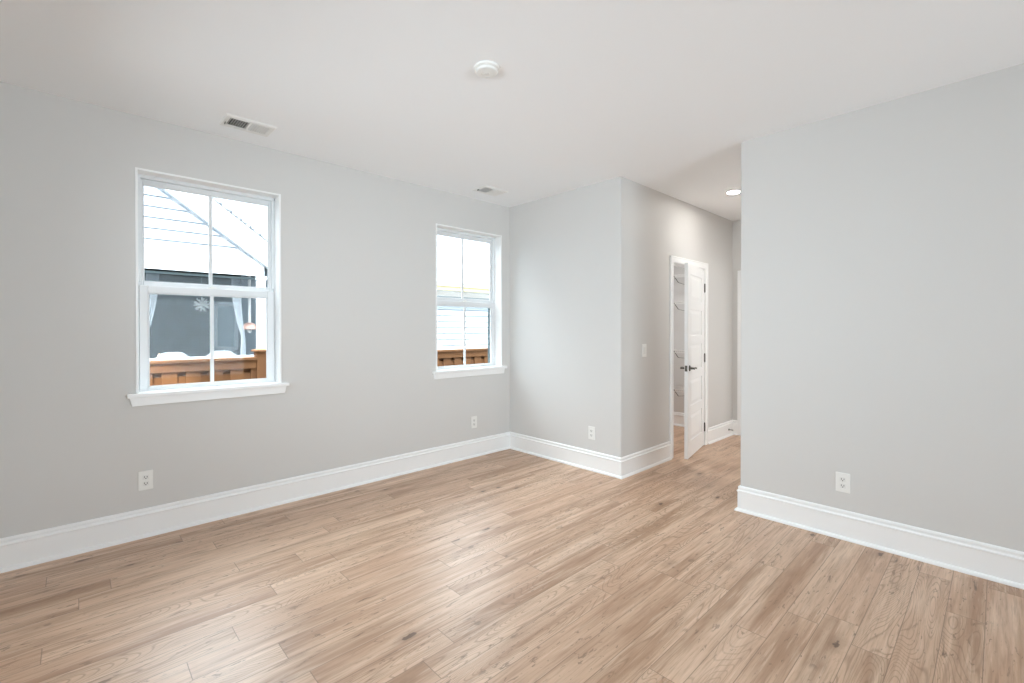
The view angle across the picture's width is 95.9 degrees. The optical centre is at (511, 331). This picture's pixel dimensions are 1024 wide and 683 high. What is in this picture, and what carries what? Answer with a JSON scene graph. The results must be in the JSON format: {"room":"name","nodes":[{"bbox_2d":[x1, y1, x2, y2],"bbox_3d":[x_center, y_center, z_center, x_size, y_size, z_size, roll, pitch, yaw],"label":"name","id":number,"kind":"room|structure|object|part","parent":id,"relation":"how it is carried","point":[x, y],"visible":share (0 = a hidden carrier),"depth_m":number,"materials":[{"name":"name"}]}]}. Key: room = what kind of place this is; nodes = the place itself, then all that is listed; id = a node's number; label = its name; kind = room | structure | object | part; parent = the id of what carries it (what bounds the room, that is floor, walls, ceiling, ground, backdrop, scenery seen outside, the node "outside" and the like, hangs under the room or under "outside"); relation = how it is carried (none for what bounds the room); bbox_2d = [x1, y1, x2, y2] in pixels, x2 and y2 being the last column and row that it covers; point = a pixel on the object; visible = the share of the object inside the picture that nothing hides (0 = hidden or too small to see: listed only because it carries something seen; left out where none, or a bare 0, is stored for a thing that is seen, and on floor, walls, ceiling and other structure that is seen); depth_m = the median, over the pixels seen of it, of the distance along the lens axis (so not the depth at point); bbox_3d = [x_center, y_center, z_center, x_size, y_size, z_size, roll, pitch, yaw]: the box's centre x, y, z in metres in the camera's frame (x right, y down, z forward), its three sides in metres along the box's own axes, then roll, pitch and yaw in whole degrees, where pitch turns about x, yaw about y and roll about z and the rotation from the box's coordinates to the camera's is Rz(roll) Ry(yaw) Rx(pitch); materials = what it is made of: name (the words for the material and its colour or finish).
{"room":"empty bedroom","nodes":[
{"label":"empty bedroom","id":0,"kind":"room"},
{"bbox_2d":[0,82,509,537],"bbox_3d":[-0.371,-0.043,5.048,7.600,2.740,0.160,0,0,-43],"label":"wall","id":1,"kind":"structure","parent":0,"point":[358,248],"depth_m":3.17,"materials":[{"name":"paint"}]},
{"bbox_2d":[138,470,152,490],"bbox_3d":[-2.396,0.972,3.020,0.078,0.125,0.009,0,0,-43],"label":"wall outlet","id":2,"kind":"object","parent":1,"relation":"attached to","point":[145,478],"visible":1,"depth_m":3.02,"materials":[{"name":"white plastic"}]},
{"bbox_2d":[127,167,288,406],"bbox_3d":[-2.163,-0.292,3.337,0.973,1.543,0.230,0,0,-43],"label":"window","id":3,"kind":"structure","parent":1,"relation":"in","point":[146,394],"depth_m":3.33,"materials":[{"name":"paint"}]},
{"bbox_3d":[-2.214,-0.668,3.389,0.829,0.736,0.028,0,0,-43],"label":"sash","id":4,"kind":"part","parent":3,"relation":"part of","materials":[{"name":"plastic"}]},
{"bbox_3d":[-2.188,0.036,3.365,0.828,0.697,0.032,0,0,-43],"label":"sash","id":5,"kind":"part","parent":3,"relation":"part of","materials":[{"name":"plastic"}]},
{"bbox_2d":[0,432,509,572],"bbox_3d":[-1.503,1.242,3.852,4.101,0.186,0.031,0,0,-43],"label":"baseboard","id":6,"kind":"structure","parent":1,"relation":"attached to","point":[24,550],"depth_m":3.27,"materials":[{"name":"paint"}]},
{"bbox_2d":[432,223,506,378],"bbox_3d":[-0.484,-0.303,4.926,0.973,1.543,0.230,0,0,-43],"label":"window","id":7,"kind":"structure","parent":1,"relation":"in","point":[494,304],"depth_m":5.08,"materials":[{"name":"paint"}]},
{"bbox_3d":[-0.535,-0.678,4.978,0.829,0.736,0.028,0,0,-43],"label":"sash","id":8,"kind":"part","parent":7,"relation":"part of","materials":[{"name":"plastic"}]},
{"bbox_3d":[-0.508,0.026,4.954,0.828,0.697,0.032,0,0,-43],"label":"sash","id":9,"kind":"part","parent":7,"relation":"part of","materials":[{"name":"plastic"}]},
{"bbox_3d":[-0.557,0.051,5.005,0.850,0.640,0.017,0,0,-43],"label":"screen frame","id":10,"kind":"part","parent":7,"relation":"part of","materials":[{"name":"white metal"}]},
{"bbox_2d":[471,416,476,428],"bbox_3d":[-0.403,0.962,4.906,0.078,0.125,0.009,0,0,-43],"label":"wall outlet","id":11,"kind":"object","parent":1,"relation":"attached to","point":[474,418],"visible":1,"depth_m":4.91,"materials":[{"name":"white plastic"}]},
{"bbox_2d":[0,425,1023,682],"bbox_3d":[2.195,1.402,1.872,6.950,0.120,8.192,0,0,-43],"label":"floor","id":12,"kind":"structure","parent":0,"point":[509,565],"depth_m":2.36,"materials":[{"name":"brown wood"}]},
{"bbox_2d":[0,0,1023,220],"bbox_3d":[2.193,-1.468,1.856,6.950,0.140,8.192,0,0,-43],"label":"ceiling","id":13,"kind":"structure","parent":0,"point":[663,96],"depth_m":2.47,"materials":[{"name":"paint"}]},
{"bbox_2d":[219,113,276,136],"bbox_3d":[-1.791,-1.392,3.135,0.304,0.018,0.210,0,0,-43],"label":"ceiling vent","id":14,"kind":"object","parent":13,"relation":"in","point":[229,120],"visible":1,"depth_m":3.12,"materials":[{"name":"metal"}]},
{"bbox_2d":[474,60,499,78],"bbox_3d":[-0.133,-1.382,2.445,0.136,0.034,0.136,0,0,-43],"label":"smoke detector","id":15,"kind":"object","parent":13,"relation":"attached to","point":[486,69],"visible":1,"depth_m":2.42,"materials":[{"name":"white plastic"}]},
{"bbox_2d":[473,185,508,195],"bbox_3d":[-0.217,-1.402,4.614,0.304,0.018,0.210,0,0,-43],"label":"ceiling vent","id":16,"kind":"object","parent":13,"relation":"in","point":[485,189],"visible":1,"depth_m":4.59,"materials":[{"name":"metal"}]},
{"bbox_2d":[725,190,740,194],"bbox_3d":[2.237,-1.408,4.661,0.150,0.010,0.150,0,0,-43],"label":"recessed light","id":17,"kind":"object","parent":13,"relation":"in","point":[730,192],"visible":0.97,"depth_m":4.65,"materials":[{"name":"white plastic"}]},
{"bbox_2d":[628,179,732,454],"bbox_3d":[1.915,-0.045,5.149,2.428,2.740,0.115,0,0,-43],"label":"wall","id":18,"kind":"structure","parent":0,"point":[660,225],"depth_m":4.70,"materials":[{"name":"paint"}]},
{"bbox_2d":[642,344,646,356],"bbox_3d":[1.280,0.182,4.462,0.078,0.125,0.010,0,0,-43],"label":"light switch","id":19,"kind":"object","parent":18,"relation":"attached to","point":[644,346],"visible":1,"depth_m":4.46,"materials":[{"name":"white plastic"}]},
{"bbox_2d":[621,441,671,478],"bbox_3d":[1.316,1.236,4.487,0.928,0.186,0.031,0,0,-43],"label":"baseboard","id":20,"kind":"structure","parent":18,"relation":"attached to","point":[637,462],"depth_m":4.46,"materials":[{"name":"paint"}]},
{"bbox_2d":[669,255,707,457],"bbox_3d":[1.931,0.265,5.151,0.888,2.120,0.137,0,0,-43],"label":"trim","id":21,"kind":"structure","parent":18,"relation":"attached to","point":[674,261],"depth_m":4.91,"materials":[{"name":"paint"}]},
{"bbox_2d":[680,263,705,458],"bbox_3d":[2.012,0.302,5.078,0.155,2.034,0.759,0,0,35],"label":"door","id":22,"kind":"structure","parent":18,"relation":"in","point":[694,286],"depth_m":4.97,"materials":[{"name":"paint"}]},
{"bbox_2d":[708,420,733,444],"bbox_3d":[2.573,1.228,5.677,0.759,0.186,0.031,0,0,-43],"label":"baseboard","id":23,"kind":"structure","parent":18,"relation":"attached to","point":[718,432],"depth_m":5.65,"materials":[{"name":"paint"}]},
{"bbox_2d":[674,220,740,419],"bbox_3d":[3.597,-0.047,5.222,0.115,2.740,5.042,0,0,-43],"label":"wall","id":24,"kind":"structure","parent":0,"point":[736,242],"depth_m":6.42,"materials":[{"name":"paint"}]},
{"bbox_2d":[674,412,683,426],"bbox_3d":[2.280,1.224,6.516,0.031,0.186,1.361,0,0,-43],"label":"baseboard","id":25,"kind":"structure","parent":24,"relation":"attached to","point":[678,417],"depth_m":6.46,"materials":[{"name":"paint"}]},
{"bbox_2d":[674,386,683,395],"bbox_3d":[2.182,0.828,6.414,0.305,0.125,1.315,0,0,-43],"label":"wire shelf","id":26,"kind":"object","parent":24,"relation":"attached to","point":[681,388],"visible":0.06,"depth_m":6.22,"materials":[{"name":"metal"}]},
{"bbox_2d":[674,349,683,357],"bbox_3d":[2.181,0.308,6.412,0.305,0.125,1.315,0,0,-43],"label":"wire shelf","id":27,"kind":"object","parent":24,"relation":"attached to","point":[675,350],"visible":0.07,"depth_m":6.18,"materials":[{"name":"metal"}]},
{"bbox_2d":[674,274,683,283],"bbox_3d":[2.180,-0.702,6.406,0.305,0.125,1.315,0,0,-43],"label":"wire shelf","id":28,"kind":"object","parent":24,"relation":"attached to","point":[675,276],"visible":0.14,"depth_m":6.21,"materials":[{"name":"metal"}]},
{"bbox_2d":[674,301,683,310],"bbox_3d":[2.181,-0.342,6.408,0.305,0.125,1.315,0,0,-43],"label":"wire shelf","id":29,"kind":"object","parent":24,"relation":"attached to","point":[679,302],"visible":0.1,"depth_m":6.20,"materials":[{"name":"metal"}]},
{"bbox_2d":[733,420,736,434],"bbox_3d":[2.850,1.227,5.913,0.031,0.186,0.068,0,0,-43],"label":"baseboard","id":30,"kind":"structure","parent":24,"relation":"attached to","point":[734,421],"depth_m":5.91,"materials":[{"name":"paint"}]},
{"bbox_2d":[737,270,740,435],"bbox_3d":[3.186,0.273,5.562,0.018,2.096,0.896,0,0,-43],"label":"trim","id":31,"kind":"structure","parent":24,"relation":"attached to","point":[739,272],"depth_m":5.87,"materials":[{"name":"paint"}]},
{"bbox_2d":[510,63,1023,551],"bbox_3d":[2.763,-0.031,2.403,0.115,2.740,7.992,0,0,-43],"label":"wall","id":32,"kind":"structure","parent":0,"point":[882,244],"depth_m":2.92,"materials":[{"name":"paint"}]},
{"bbox_2d":[510,432,621,478],"bbox_3d":[0.483,1.235,4.714,0.031,0.186,1.507,0,0,-43],"label":"baseboard","id":33,"kind":"structure","parent":32,"relation":"attached to","point":[609,465],"depth_m":4.63,"materials":[{"name":"paint"}]},
{"bbox_2d":[588,426,594,439],"bbox_3d":[0.764,0.973,4.431,0.009,0.125,0.078,0,0,-43],"label":"wall outlet","id":34,"kind":"object","parent":32,"relation":"attached to","point":[591,430],"visible":1,"depth_m":4.43,"materials":[{"name":"white plastic"}]},
{"bbox_2d":[836,472,849,493],"bbox_3d":[2.137,0.974,2.981,0.009,0.125,0.078,0,0,-43],"label":"wall outlet","id":35,"kind":"object","parent":32,"relation":"attached to","point":[842,479],"visible":1,"depth_m":2.98,"materials":[{"name":"white plastic"}]},
{"bbox_2d":[734,486,1023,589],"bbox_3d":[3.565,1.250,1.458,0.031,0.186,5.509,0,0,-43],"label":"baseboard","id":36,"kind":"structure","parent":32,"relation":"attached to","point":[1002,565],"depth_m":2.79,"materials":[{"name":"paint"}]},
{"label":"outside","id":37,"kind":"structure","parent":0,"visible":0},
{"bbox_3d":[-6.600,2.166,17.171,38.000,0.200,25.998,0,0,-43],"label":"ground","id":38,"kind":"structure","parent":37,"visible":0},
{"bbox_2d":[144,186,488,359],"bbox_3d":[-7.295,-1.530,12.936,25.600,7.240,13.130,0,0,-43],"label":"house","id":39,"kind":"structure","parent":38,"relation":"on","point":[176,247],"depth_m":8.56,"materials":[{"name":"white"}]},
{"bbox_2d":[157,352,188,357],"bbox_3d":[-5.527,0.879,7.419,0.630,1.120,0.640,0,0,41],"label":"patio chair","id":40,"kind":"object","parent":39,"relation":"on","point":[165,354],"visible":0.07,"depth_m":7.21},
{"bbox_2d":[193,272,209,311],"bbox_3d":[-5.430,-0.768,8.073,0.247,0.834,0.247,0,0,-43],"label":"starburst light","id":41,"kind":"object","parent":39,"relation":"hanging from","point":[201,303],"visible":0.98,"depth_m":8.06,"materials":[{"name":"white"}]},
{"bbox_3d":[-6.896,0.883,4.506,7.970,1.005,0.060,0,0,-43],"label":"porch rail","id":42,"kind":"part","parent":39,"relation":"part of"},
{"bbox_2d":[206,351,235,356],"bbox_3d":[-5.007,0.876,7.912,0.640,1.120,0.630,0,0,-38],"label":"patio chair","id":43,"kind":"object","parent":39,"relation":"on","point":[216,353],"visible":0.13,"depth_m":7.67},
{"bbox_3d":[-5.700,-0.106,9.186,0.290,0.810,0.020,0,0,-43],"label":"pane","id":44,"kind":"part","parent":39,"relation":"part of","materials":[{"name":"blue glass"}]},
{"bbox_2d":[241,276,255,332],"bbox_3d":[-4.302,-0.581,7.560,0.244,1.205,0.244,0,0,-43],"label":"pendant lamp","id":45,"kind":"object","parent":39,"relation":"hanging from","point":[249,326],"visible":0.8,"depth_m":7.54,"materials":[{"name":"white metal"}]},
{"bbox_3d":[-4.301,-0.096,7.563,0.244,0.115,0.244,0,0,-43],"label":"lamp shade","id":46,"kind":"part","parent":45,"relation":"part of","materials":[{"name":"white metal"}]},
{"bbox_3d":[-4.302,-0.658,7.560,0.099,1.050,0.099,0,0,-43],"label":"stem","id":47,"kind":"part","parent":45,"relation":"part of","materials":[{"name":"white metal"}]},
{"bbox_3d":[-3.962,0.298,7.287,0.150,2.340,0.120,0,0,-43],"label":"porch post","id":48,"kind":"part","parent":39,"relation":"part of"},
{"bbox_2d":[150,348,487,385],"bbox_3d":[-2.052,1.157,6.631,10.805,1.925,0.185,0,0,-43],"label":"fence","id":49,"kind":"object","parent":38,"relation":"on","point":[177,371],"visible":0.09,"depth_m":5.37,"materials":[{"name":"brown wood"}]},
{"bbox_3d":[-4.548,1.165,4.268,3.930,1.340,0.044,0,0,-43],"label":"fence rail","id":50,"kind":"part","parent":49,"relation":"part of","materials":[{"name":"brown wood"}]},
{"bbox_3d":[-4.540,0.330,4.254,3.930,0.034,0.142,0,0,-43],"label":"cap rail","id":51,"kind":"part","parent":49,"relation":"part of","materials":[{"name":"brown wood"}]},
{"bbox_3d":[-3.071,1.184,5.667,0.140,1.885,0.135,0,0,-43],"label":"fence post","id":52,"kind":"part","parent":49,"relation":"part of","materials":[{"name":"brown wood"}]},
{"bbox_3d":[-0.648,1.141,7.959,6.530,1.340,0.044,0,0,-43],"label":"fence rail","id":53,"kind":"part","parent":49,"relation":"part of","materials":[{"name":"brown wood"}]},
{"bbox_3d":[-0.640,0.306,7.945,6.530,0.034,0.142,0,0,-43],"label":"cap rail","id":54,"kind":"part","parent":49,"relation":"part of","materials":[{"name":"brown wood"}]}
]}

